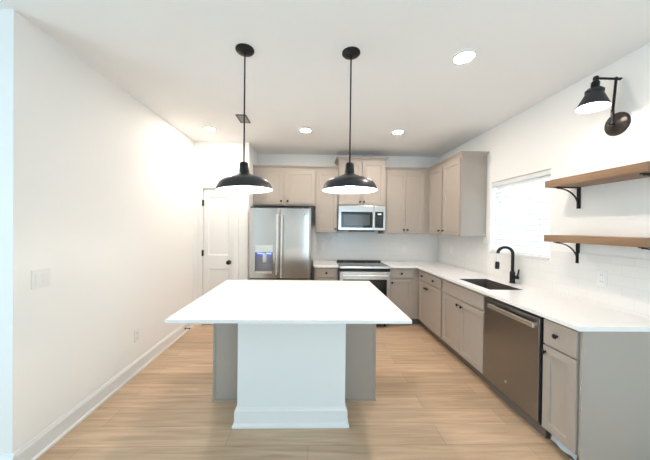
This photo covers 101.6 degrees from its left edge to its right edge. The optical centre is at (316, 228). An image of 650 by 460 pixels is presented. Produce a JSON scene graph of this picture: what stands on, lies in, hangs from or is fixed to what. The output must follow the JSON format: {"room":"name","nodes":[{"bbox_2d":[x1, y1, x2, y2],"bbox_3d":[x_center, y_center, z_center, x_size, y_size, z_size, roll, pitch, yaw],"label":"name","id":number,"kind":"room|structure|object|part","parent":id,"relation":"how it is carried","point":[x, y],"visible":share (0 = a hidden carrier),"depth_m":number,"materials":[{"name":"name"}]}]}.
{"room":"kitchen","nodes":[
{"label":"kitchen","id":0,"kind":"room"},
{"bbox_2d":[0,8,193,453],"bbox_3d":[-1.881,0.079,2.822,0.140,2.748,2.538,1,0,-1],"label":"wall","id":1,"kind":"structure","parent":0,"point":[97,187],"depth_m":1.97,"materials":[{"name":"white paint"}]},
{"bbox_2d":[31,268,50,289],"bbox_3d":[-1.784,0.322,1.718,0.010,0.122,0.118,1,0,-1],"label":"light switch","id":2,"kind":"object","parent":1,"relation":"attached to","point":[40,278],"visible":1,"depth_m":1.71,"materials":[{"name":"white plastic"}]},
{"bbox_2d":[13,323,193,459],"bbox_3d":[-1.811,1.387,2.764,0.026,0.135,2.398,1,0,-1],"label":"baseboard","id":3,"kind":"structure","parent":1,"relation":"attached to","point":[37,446],"depth_m":2.09,"materials":[{"name":"white paint"}]},
{"bbox_2d":[134,329,138,342],"bbox_3d":[-1.814,1.077,2.677,0.009,0.118,0.074,1,0,-1],"label":"wall outlet","id":4,"kind":"object","parent":1,"relation":"attached to","point":[136,332],"visible":1,"depth_m":2.66,"materials":[{"name":"white plastic"}]},
{"bbox_2d":[193,141,250,324],"bbox_3d":[-1.431,0.074,4.032,0.815,2.748,0.140,1,0,-1],"label":"wall","id":5,"kind":"structure","parent":0,"point":[213,161],"depth_m":3.96,"materials":[{"name":"white paint"}]},
{"bbox_2d":[196,183,238,325],"bbox_3d":[-1.474,0.384,3.956,0.611,2.130,0.016,1,0,-1],"label":"trim","id":6,"kind":"structure","parent":5,"relation":"attached to","point":[200,186],"depth_m":3.94,"materials":[{"name":"white paint"}]},
{"bbox_2d":[202,189,233,323],"bbox_3d":[-1.482,0.419,3.959,0.458,2.034,0.104,1,0,-1],"label":"door","id":7,"kind":"structure","parent":5,"relation":"in","point":[217,252],"depth_m":3.98,"materials":[{"name":"white paint"}]},
{"bbox_2d":[251,146,256,206],"bbox_3d":[-1.102,0.075,4.414,0.140,2.748,0.608,1,0,-1],"label":"wall","id":8,"kind":"structure","parent":0,"point":[253,152],"depth_m":4.23,"materials":[{"name":"white paint"}]},
{"bbox_2d":[37,324,571,459],"bbox_3d":[-0.632,1.501,1.649,5.926,0.050,6.181,1,0,-1],"label":"floor","id":9,"kind":"structure","parent":0,"point":[429,404],"depth_m":2.02,"materials":[{"name":"brown wood"}]},
{"bbox_2d":[248,207,310,279],"bbox_3d":[-0.550,0.565,4.189,0.909,1.784,0.751,1,0,-1],"label":"refrigerator","id":10,"kind":"object","parent":9,"relation":"on","point":[279,238],"visible":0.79,"depth_m":3.88,"materials":[{"name":"grey metal"}]},
{"bbox_3d":[-0.769,0.208,3.900,0.452,1.028,0.062,1,0,-1],"label":"door","id":11,"kind":"part","parent":10,"relation":"part of","materials":[{"name":"silver metal"}]},
{"bbox_3d":[-0.572,0.225,3.825,0.028,0.870,0.030,1,0,-1],"label":"handle","id":12,"kind":"part","parent":10,"relation":"part of","materials":[{"name":"silver metal"}]},
{"bbox_3d":[-0.550,1.073,3.912,0.909,0.672,0.062,1,0,-1],"label":"freezer drawer","id":13,"kind":"part","parent":10,"relation":"part of","materials":[{"name":"silver metal"}]},
{"bbox_3d":[-0.504,0.226,3.826,0.028,0.870,0.030,1,0,-1],"label":"handle","id":14,"kind":"part","parent":10,"relation":"part of","materials":[{"name":"silver metal"}]},
{"bbox_3d":[-0.311,0.213,3.911,0.452,1.028,0.062,1,0,-1],"label":"door","id":15,"kind":"part","parent":10,"relation":"part of","materials":[{"name":"silver metal"}]},
{"bbox_2d":[232,323,348,428],"bbox_3d":[-0.188,1.032,2.112,0.869,0.890,0.304,1,0,-1],"label":"wall","id":16,"kind":"structure","parent":9,"relation":"on","point":[290,375],"depth_m":1.99,"materials":[{"name":"white paint"}]},
{"bbox_3d":[-0.193,1.407,2.114,0.869,0.140,0.304,1,0,-1],"label":"moulding","id":17,"kind":"part","parent":16,"relation":"part of","materials":[{"name":"white paint"}]},
{"bbox_2d":[212,323,375,401],"bbox_3d":[-0.190,1.029,2.550,1.408,0.890,0.570,1,0,-1],"label":"base cabinet","id":18,"kind":"object","parent":9,"relation":"on","point":[360,357],"visible":0.29,"depth_m":2.29,"materials":[{"name":"beige paint"}]},
{"bbox_3d":[-0.872,1.017,2.275,0.020,0.878,0.040,1,0,-1],"label":"corner trim","id":19,"kind":"part","parent":18,"relation":"part of","materials":[{"name":"beige paint"}]},
{"bbox_2d":[165,280,411,323],"bbox_3d":[-0.180,0.574,2.263,1.540,0.024,1.223,1,0,-1],"label":"countertop","id":20,"kind":"structure","parent":18,"relation":"on","point":[231,301],"depth_m":1.97,"materials":[{"name":"white stone"}]},
{"bbox_3d":[-0.194,1.468,2.508,1.408,0.012,0.480,1,0,-1],"label":"moulding","id":21,"kind":"part","parent":18,"relation":"part of","materials":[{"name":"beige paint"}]},
{"bbox_3d":[0.504,1.033,2.306,0.020,0.878,0.040,1,0,-1],"label":"corner trim","id":22,"kind":"part","parent":18,"relation":"part of","materials":[{"name":"beige paint"}]},
{"bbox_2d":[314,268,337,280],"bbox_3d":[0.141,1.022,4.301,0.362,0.884,0.623,1,0,-1],"label":"base cabinet","id":23,"kind":"object","parent":9,"relation":"on","point":[320,274],"visible":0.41,"depth_m":4.02,"materials":[{"name":"beige paint"}]},
{"bbox_3d":[0.150,0.666,4.025,0.316,0.131,0.019,1,0,-1],"label":"drawer","id":24,"kind":"part","parent":23,"relation":"part of","materials":[{"name":"beige paint"}]},
{"bbox_3d":[0.146,1.051,4.028,0.316,0.594,0.019,1,0,-1],"label":"door","id":25,"kind":"part","parent":23,"relation":"part of","materials":[{"name":"beige paint"}]},
{"bbox_2d":[313,260,649,331],"bbox_3d":[1.072,0.585,3.104,2.194,0.030,3.053,1,0,-1],"label":"countertop","id":26,"kind":"structure","parent":23,"relation":"on","point":[581,316],"depth_m":2.10,"materials":[{"name":"white stone"}]},
{"bbox_2d":[461,279,521,289],"bbox_3d":[1.822,0.712,2.816,0.332,0.256,0.550,1,0,-1],"label":"sink","id":27,"kind":"object","parent":26,"relation":"in","point":[485,283],"visible":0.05,"depth_m":3.01,"materials":[{"name":"grey metal"}]},
{"bbox_2d":[495,246,519,283],"bbox_3d":[2.066,0.383,2.871,0.217,0.399,0.092,1,1,35],"label":"faucet","id":28,"kind":"object","parent":26,"relation":"on","point":[513,277],"visible":1,"depth_m":2.85,"materials":[{"name":"black metal"}]},
{"bbox_3d":[2.052,0.320,2.879,0.169,0.274,0.031,1,0,19],"label":"spout","id":29,"kind":"part","parent":28,"relation":"part of","materials":[{"name":"black metal"}]},
{"bbox_2d":[336,260,390,325],"bbox_3d":[0.714,1.000,4.176,0.761,0.944,0.615,1,0,-1],"label":"range","id":30,"kind":"object","parent":9,"relation":"on","point":[377,272],"visible":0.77,"depth_m":3.94,"materials":[{"name":"grey metal"}]},
{"bbox_2d":[336,262,390,266],"bbox_3d":[0.719,0.558,4.189,0.761,0.016,0.507,1,0,-1],"label":"cooktop","id":31,"kind":"object","parent":30,"relation":"in","point":[341,264],"depth_m":4.10,"materials":[{"name":"black glass"}]},
{"bbox_3d":[0.720,0.927,3.950,0.755,0.583,0.040,1,0,-1],"label":"oven door","id":32,"kind":"part","parent":30,"relation":"part of","materials":[{"name":"silver metal"}]},
{"bbox_3d":[0.724,0.571,3.946,0.761,0.033,0.045,1,0,-1],"label":"trim","id":33,"kind":"part","parent":30,"relation":"part of","materials":[{"name":"silver metal"}]},
{"bbox_3d":[0.723,0.608,3.954,0.755,0.041,0.029,1,0,-1],"label":"control panel","id":34,"kind":"part","parent":30,"relation":"part of","materials":[{"name":"black glass"}]},
{"bbox_3d":[0.724,0.684,3.879,0.661,0.025,0.026,1,0,-1],"label":"oven handle","id":35,"kind":"part","parent":30,"relation":"part of","materials":[{"name":"silver metal"}]},
{"bbox_2d":[390,268,417,323],"bbox_3d":[1.327,1.035,4.328,0.460,0.884,0.623,1,0,-1],"label":"base cabinet","id":36,"kind":"object","parent":9,"relation":"on","point":[403,281],"visible":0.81,"depth_m":4.05,"materials":[{"name":"beige paint"}]},
{"bbox_3d":[1.297,0.679,4.052,0.350,0.131,0.019,1,0,-1],"label":"drawer","id":37,"kind":"part","parent":36,"relation":"part of","materials":[{"name":"beige paint"}]},
{"bbox_3d":[1.293,1.064,4.055,0.350,0.594,0.019,1,0,-1],"label":"door","id":38,"kind":"part","parent":36,"relation":"part of","materials":[{"name":"beige paint"}]},
{"bbox_2d":[416,269,446,347],"bbox_3d":[1.829,1.044,3.982,0.628,0.884,1.338,1,0,-1],"label":"base cabinet","id":39,"kind":"object","parent":9,"relation":"on","point":[430,286],"visible":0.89,"depth_m":3.62,"materials":[{"name":"beige paint"}]},
{"bbox_3d":[1.563,1.070,3.665,0.019,0.594,0.670,1,0,-1],"label":"door","id":40,"kind":"part","parent":39,"relation":"part of","materials":[{"name":"beige paint"}]},
{"bbox_3d":[1.567,0.689,3.662,0.019,0.123,0.670,1,0,-1],"label":"drawer","id":41,"kind":"part","parent":39,"relation":"part of","materials":[{"name":"beige paint"}]},
{"bbox_2d":[442,279,489,385],"bbox_3d":[1.855,1.052,2.905,0.625,0.884,0.814,1,0,-1],"label":"base cabinet","id":42,"kind":"object","parent":9,"relation":"on","point":[463,308],"visible":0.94,"depth_m":2.82,"materials":[{"name":"beige paint"}]},
{"bbox_3d":[1.576,1.080,3.094,0.019,0.584,0.383,1,0,-1],"label":"door","id":43,"kind":"part","parent":42,"relation":"part of","materials":[{"name":"beige paint"}]},
{"bbox_3d":[1.585,1.083,2.705,0.019,0.584,0.383,1,0,-1],"label":"door","id":44,"kind":"part","parent":42,"relation":"part of","materials":[{"name":"beige paint"}]},
{"bbox_2d":[484,296,547,438],"bbox_3d":[1.845,1.065,2.189,0.639,0.870,0.602,1,0,-1],"label":"dishwasher","id":45,"kind":"object","parent":9,"relation":"on","point":[513,336],"visible":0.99,"depth_m":2.10,"materials":[{"name":"grey metal"}]},
{"bbox_3d":[1.540,0.684,2.125,0.018,0.035,0.483,1,0,-1],"label":"handle","id":46,"kind":"part","parent":45,"relation":"part of","materials":[{"name":"silver metal"}]},
{"bbox_3d":[1.643,1.447,2.189,0.020,0.100,0.591,1,0,-1],"label":"toe panel","id":47,"kind":"part","parent":45,"relation":"part of","materials":[{"name":"brown"}]},
{"bbox_2d":[540,318,649,459],"bbox_3d":[1.881,1.062,1.749,0.625,0.884,0.266,1,0,-1],"label":"base cabinet","id":48,"kind":"object","parent":9,"relation":"on","point":[596,385],"depth_m":1.62,"materials":[{"name":"beige paint"}]},
{"bbox_3d":[1.607,1.102,1.753,0.019,0.580,0.230,1,0,-1],"label":"door","id":49,"kind":"part","parent":48,"relation":"part of","materials":[{"name":"beige paint"}]},
{"bbox_3d":[1.611,0.716,1.750,0.019,0.168,0.230,1,0,-1],"label":"drawer","id":50,"kind":"part","parent":48,"relation":"part of","materials":[{"name":"beige paint"}]},
{"bbox_3d":[1.601,1.418,1.719,0.022,0.032,0.170,1,0,-1],"label":"film strip","id":51,"kind":"part","parent":48,"relation":"part of","materials":[{"name":"white plastic"}]},
{"bbox_3d":[1.904,1.063,1.622,0.584,0.884,0.012,1,0,-1],"label":"panel","id":52,"kind":"part","parent":48,"relation":"part of","materials":[{"name":"beige paint"}]},
{"bbox_2d":[0,0,649,156],"bbox_3d":[-0.600,-1.312,1.627,5.926,0.080,6.181,1,0,-1],"label":"ceiling","id":53,"kind":"structure","parent":0,"point":[179,59],"depth_m":1.96,"materials":[{"name":"white paint"}]},
{"bbox_2d":[203,126,216,131],"bbox_3d":[-1.381,-1.289,3.425,0.170,0.014,0.170,1,0,-1],"label":"recessed light","id":54,"kind":"object","parent":53,"relation":"in","point":[207,128],"visible":1,"depth_m":3.41,"materials":[{"name":"white plastic"}]},
{"bbox_2d":[235,114,250,122],"bbox_3d":[-0.852,-1.280,3.085,0.120,0.012,0.232,1,0,-1],"label":"ceiling vent","id":55,"kind":"object","parent":53,"relation":"in","point":[240,117],"visible":0.92,"depth_m":3.07,"materials":[{"name":"grey metal"}]},
{"bbox_2d":[215,43,272,193],"bbox_3d":[-0.505,-0.771,1.883,0.394,1.004,0.394,1,0,-1],"label":"pendant lamp","id":56,"kind":"object","parent":53,"relation":"hanging from","point":[243,182],"visible":1,"depth_m":1.86,"materials":[{"name":"black metal"}]},
{"bbox_3d":[-0.510,-0.334,1.886,0.394,0.132,0.394,1,0,-1],"label":"lamp shade","id":57,"kind":"part","parent":56,"relation":"part of","materials":[{"name":"black metal"}]},
{"bbox_2d":[239,162,248,172],"bbox_3d":[-0.514,-0.436,1.885,0.069,0.085,0.069,1,0,-1],"label":"socket","id":58,"kind":"object","parent":56,"relation":"attached to","point":[244,168],"depth_m":1.86,"materials":[{"name":"black metal"}]},
{"bbox_3d":[-0.512,-0.855,1.882,0.010,0.763,0.011,1,0,-1],"label":"stem","id":59,"kind":"part","parent":56,"relation":"part of","materials":[{"name":"black metal"}]},
{"bbox_2d":[299,128,311,132],"bbox_3d":[-0.140,-1.275,3.433,0.170,0.014,0.170,1,0,-1],"label":"recessed light","id":60,"kind":"object","parent":53,"relation":"in","point":[303,130],"visible":1,"depth_m":3.41,"materials":[{"name":"white plastic"}]},
{"bbox_2d":[322,46,376,193],"bbox_3d":[0.243,-0.771,1.902,0.394,0.987,0.394,1,0,-1],"label":"pendant lamp","id":61,"kind":"object","parent":53,"relation":"hanging from","point":[349,182],"visible":1,"depth_m":1.88,"materials":[{"name":"black metal"}]},
{"bbox_2d":[345,162,353,172],"bbox_3d":[0.239,-0.437,1.905,0.069,0.083,0.069,1,0,-1],"label":"socket","id":62,"kind":"object","parent":61,"relation":"attached to","point":[349,168],"depth_m":1.88,"materials":[{"name":"black metal"}]},
{"bbox_3d":[0.238,-0.338,1.905,0.394,0.122,0.394,1,0,-1],"label":"lamp shade","id":63,"kind":"part","parent":61,"relation":"part of","materials":[{"name":"black metal"}]},
{"bbox_3d":[0.244,-0.851,1.901,0.010,0.754,0.011,1,0,-1],"label":"stem","id":64,"kind":"part","parent":61,"relation":"part of","materials":[{"name":"black metal"}]},
{"bbox_2d":[391,130,404,134],"bbox_3d":[1.066,-1.261,3.460,0.170,0.014,0.170,1,0,-1],"label":"recessed light","id":65,"kind":"object","parent":53,"relation":"in","point":[395,132],"visible":1,"depth_m":3.45,"materials":[{"name":"white plastic"}]},
{"bbox_2d":[451,49,477,64],"bbox_3d":[1.079,-1.250,1.934,0.170,0.014,0.170,1,0,-1],"label":"recessed light","id":66,"kind":"object","parent":53,"relation":"in","point":[465,56],"visible":1,"depth_m":1.92,"materials":[{"name":"white plastic"}]},
{"bbox_2d":[455,52,473,62],"bbox_3d":[1.079,-1.248,1.934,0.124,0.010,0.124,1,0,-1],"label":"diffuser","id":67,"kind":"object","parent":66,"relation":"attached to","point":[461,57],"depth_m":1.92,"materials":[{"name":"white plastic"}]},
{"bbox_2d":[257,154,438,279],"bbox_3d":[0.550,0.092,4.686,3.176,2.748,0.140,1,0,-1],"label":"wall","id":68,"kind":"structure","parent":0,"point":[262,159],"depth_m":4.60,"materials":[{"name":"white paint"}]},
{"bbox_2d":[253,165,315,206],"bbox_3d":[-0.518,-0.698,4.403,1.007,0.637,0.362,1,0,-1],"label":"upper cabinet","id":69,"kind":"object","parent":68,"relation":"attached to","point":[292,186],"visible":0.98,"depth_m":4.26,"materials":[{"name":"beige paint"}]},
{"bbox_3d":[-0.760,-0.672,4.255,0.446,0.533,0.019,1,0,-1],"label":"door","id":70,"kind":"part","parent":69,"relation":"part of","materials":[{"name":"beige paint"}]},
{"bbox_3d":[-0.511,-0.992,4.258,1.007,0.047,0.060,1,0,-1],"label":"crown moulding","id":71,"kind":"part","parent":69,"relation":"part of","materials":[{"name":"beige paint"}]},
{"bbox_3d":[-0.257,-0.667,4.267,0.457,0.533,0.019,1,0,-1],"label":"door","id":72,"kind":"part","parent":69,"relation":"part of","materials":[{"name":"beige paint"}]},
{"bbox_2d":[315,166,338,232],"bbox_3d":[0.166,-0.473,4.420,0.362,1.072,0.362,1,0,-1],"label":"upper cabinet","id":73,"kind":"object","parent":68,"relation":"attached to","point":[326,207],"visible":0.99,"depth_m":4.28,"materials":[{"name":"beige paint"}]},
{"bbox_3d":[0.175,-0.984,4.274,0.362,0.047,0.060,1,0,-1],"label":"crown moulding","id":74,"kind":"part","parent":73,"relation":"part of","materials":[{"name":"beige paint"}]},
{"bbox_2d":[334,157,388,205],"bbox_3d":[0.731,-0.764,4.413,0.836,0.767,0.397,1,0,-1],"label":"upper cabinet","id":75,"kind":"object","parent":68,"relation":"attached to","point":[373,168],"visible":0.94,"depth_m":4.25,"materials":[{"name":"beige paint"}]},
{"bbox_3d":[0.550,-0.735,4.249,0.354,0.683,0.019,1,0,-1],"label":"door","id":76,"kind":"part","parent":75,"relation":"part of","materials":[{"name":"beige paint"}]},
{"bbox_3d":[0.735,-1.123,4.413,0.836,0.049,0.390,1,0,-1],"label":"crown moulding","id":77,"kind":"part","parent":75,"relation":"part of","materials":[{"name":"beige paint"}]},
{"bbox_2d":[338,205,385,233],"bbox_3d":[0.723,-0.152,4.391,0.752,0.448,0.435,1,0,-1],"label":"microwave","id":78,"kind":"object","parent":75,"relation":"attached to","point":[351,218],"visible":1,"depth_m":4.22,"materials":[{"name":"grey metal"}]},
{"bbox_3d":[0.634,-0.177,4.233,0.566,0.390,0.030,1,0,-1],"label":"door","id":79,"kind":"part","parent":78,"relation":"part of","materials":[{"name":"silver metal"}]},
{"bbox_3d":[1.012,-0.173,4.242,0.183,0.390,0.030,1,0,-1],"label":"control panel","id":80,"kind":"part","parent":78,"relation":"part of","materials":[{"name":"silver metal"}]},
{"bbox_3d":[0.915,-0.730,4.258,0.356,0.683,0.019,1,0,-1],"label":"door","id":81,"kind":"part","parent":75,"relation":"part of","materials":[{"name":"beige paint"}]},
{"bbox_2d":[313,233,437,260],"bbox_3d":[1.035,0.316,4.625,2.188,0.484,0.008,1,0,-1],"label":"backsplash","id":82,"kind":"structure","parent":68,"relation":"attached to","point":[339,246],"depth_m":4.62,"materials":[{"name":"white tile"}]},
{"bbox_2d":[402,245,406,251],"bbox_3d":[1.541,0.347,4.628,0.074,0.118,0.009,1,0,-1],"label":"wall outlet","id":83,"kind":"object","parent":68,"relation":"attached to","point":[404,247],"visible":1,"depth_m":4.63,"materials":[{"name":"white plastic"}]},
{"bbox_2d":[383,167,428,233],"bbox_3d":[1.467,-0.458,4.450,0.722,1.072,0.362,1,0,-1],"label":"upper cabinet","id":84,"kind":"object","parent":68,"relation":"attached to","point":[406,188],"visible":1,"depth_m":4.30,"materials":[{"name":"beige paint"}]},
{"bbox_3d":[1.293,-0.423,4.304,0.308,0.985,0.019,1,0,-1],"label":"door","id":85,"kind":"part","parent":84,"relation":"part of","materials":[{"name":"beige paint"}]},
{"bbox_3d":[1.476,-0.969,4.304,0.722,0.047,0.060,1,0,-1],"label":"crown moulding","id":86,"kind":"part","parent":84,"relation":"part of","materials":[{"name":"beige paint"}]},
{"bbox_3d":[1.605,-0.420,4.311,0.306,0.985,0.019,1,0,-1],"label":"door","id":87,"kind":"part","parent":84,"relation":"part of","materials":[{"name":"beige paint"}]},
{"bbox_2d":[439,43,649,259],"bbox_3d":[2.275,0.134,1.774,0.140,2.748,6.041,1,0,-1],"label":"wall","id":88,"kind":"structure","parent":0,"point":[549,134],"depth_m":2.16,"materials":[{"name":"white paint"}]},
{"bbox_2d":[428,151,488,235],"bbox_3d":[1.975,-0.449,3.990,0.369,1.072,1.305,1,0,-1],"label":"upper cabinet","id":89,"kind":"object","parent":88,"relation":"attached to","point":[457,194],"visible":0.97,"depth_m":3.41,"materials":[{"name":"beige paint"}]},
{"bbox_3d":[1.827,-0.415,4.054,0.019,0.985,0.386,1,0,-1],"label":"door","id":90,"kind":"part","parent":89,"relation":"part of","materials":[{"name":"beige paint"}]},
{"bbox_3d":[1.837,-0.412,3.604,0.019,0.985,0.421,1,0,-1],"label":"door","id":91,"kind":"part","parent":89,"relation":"part of","materials":[{"name":"beige paint"}]},
{"bbox_3d":[1.988,-0.960,3.830,0.360,0.047,0.992,1,0,-1],"label":"crown moulding","id":92,"kind":"part","parent":89,"relation":"part of","materials":[{"name":"beige paint"}]},
{"bbox_2d":[490,174,548,259],"bbox_3d":[2.241,-0.141,2.892,0.142,0.860,0.818,1,0,-1],"label":"window","id":93,"kind":"structure","parent":88,"relation":"in","point":[502,252],"depth_m":2.79,"materials":[{"name":"white plastic"}]},
{"bbox_3d":[2.236,0.279,2.895,0.142,0.020,0.814,1,0,-1],"label":"sill","id":94,"kind":"part","parent":93,"relation":"part of","materials":[{"name":"white paint"}]},
{"bbox_2d":[492,169,550,256],"bbox_3d":[2.218,-0.151,2.891,0.060,0.834,0.806,1,0,-1],"label":"window blind","id":95,"kind":"object","parent":93,"relation":"attached to","point":[524,233],"visible":0.83,"depth_m":2.83,"materials":[{"name":"white plastic"}]},
{"bbox_3d":[2.221,0.258,2.894,0.034,0.016,0.794,1,0,-1],"label":"rail","id":96,"kind":"part","parent":95,"relation":"part of","materials":[{"name":"white plastic"}]},
{"bbox_2d":[438,235,649,318],"bbox_3d":[2.167,0.343,3.129,0.008,0.478,3.051,1,0,-1],"label":"backsplash","id":97,"kind":"structure","parent":88,"relation":"attached to","point":[628,289],"depth_m":2.28,"materials":[{"name":"white tile"}]},
{"bbox_2d":[544,235,649,262],"bbox_3d":[2.076,0.171,1.921,0.250,0.233,0.692,1,0,-1],"label":"floating shelf","id":98,"kind":"object","parent":88,"relation":"attached to","point":[640,242],"visible":1,"depth_m":1.86,"materials":[{"name":"brown wood"}]},
{"bbox_2d":[545,161,649,208],"bbox_3d":[2.081,-0.286,1.918,0.250,0.235,0.692,1,0,-1],"label":"floating shelf","id":99,"kind":"object","parent":88,"relation":"attached to","point":[638,170],"visible":1,"depth_m":1.88,"materials":[{"name":"brown wood"}]},
{"bbox_2d":[596,270,607,286],"bbox_3d":[2.184,0.380,2.025,0.009,0.118,0.074,1,0,-1],"label":"wall outlet","id":100,"kind":"object","parent":88,"relation":"attached to","point":[602,276],"visible":1,"depth_m":2.02,"materials":[{"name":"white plastic"}]},
{"bbox_2d":[575,75,630,135],"bbox_3d":[2.061,-0.895,1.916,0.324,0.412,0.184,1,0,-7],"label":"wall sconce","id":101,"kind":"object","parent":88,"relation":"attached to","point":[595,99],"visible":1,"depth_m":1.90,"materials":[{"name":"brown metal"}]},
{"bbox_3d":[1.996,-0.939,1.907,0.064,0.107,0.064,1,0,-1],"label":"bulb","id":102,"kind":"part","parent":101,"relation":"part of","materials":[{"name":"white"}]},
{"bbox_3d":[1.992,-0.935,1.907,0.184,0.139,0.184,1,0,-1],"label":"lamp shade","id":103,"kind":"part","parent":101,"relation":"part of","materials":[{"name":"black metal"}]},
{"bbox_2d":[589,80,602,88],"bbox_3d":[2.004,-1.035,1.906,0.090,0.078,0.090,1,0,-1],"label":"socket","id":104,"kind":"object","parent":101,"relation":"attached to","point":[595,84],"depth_m":1.88,"materials":[{"name":"black metal"}]},
{"bbox_3d":[2.109,-1.084,1.908,0.193,0.021,0.020,1,0,-1],"label":"arm","id":105,"kind":"part","parent":101,"relation":"part of","materials":[{"name":"black metal"}]},
{"bbox_3d":[-2.681,0.079,1.605,1.515,2.748,0.140,1,0,-1],"label":"wall","id":106,"kind":"structure","parent":0,"visible":0},
{"bbox_2d":[0,454,14,459],"bbox_3d":[-2.566,1.387,1.535,1.571,0.135,0.026,1,0,-1],"label":"baseboard","id":107,"kind":"structure","parent":106,"relation":"attached to","point":[2,456],"depth_m":1.56,"materials":[{"name":"white paint"}]}
]}

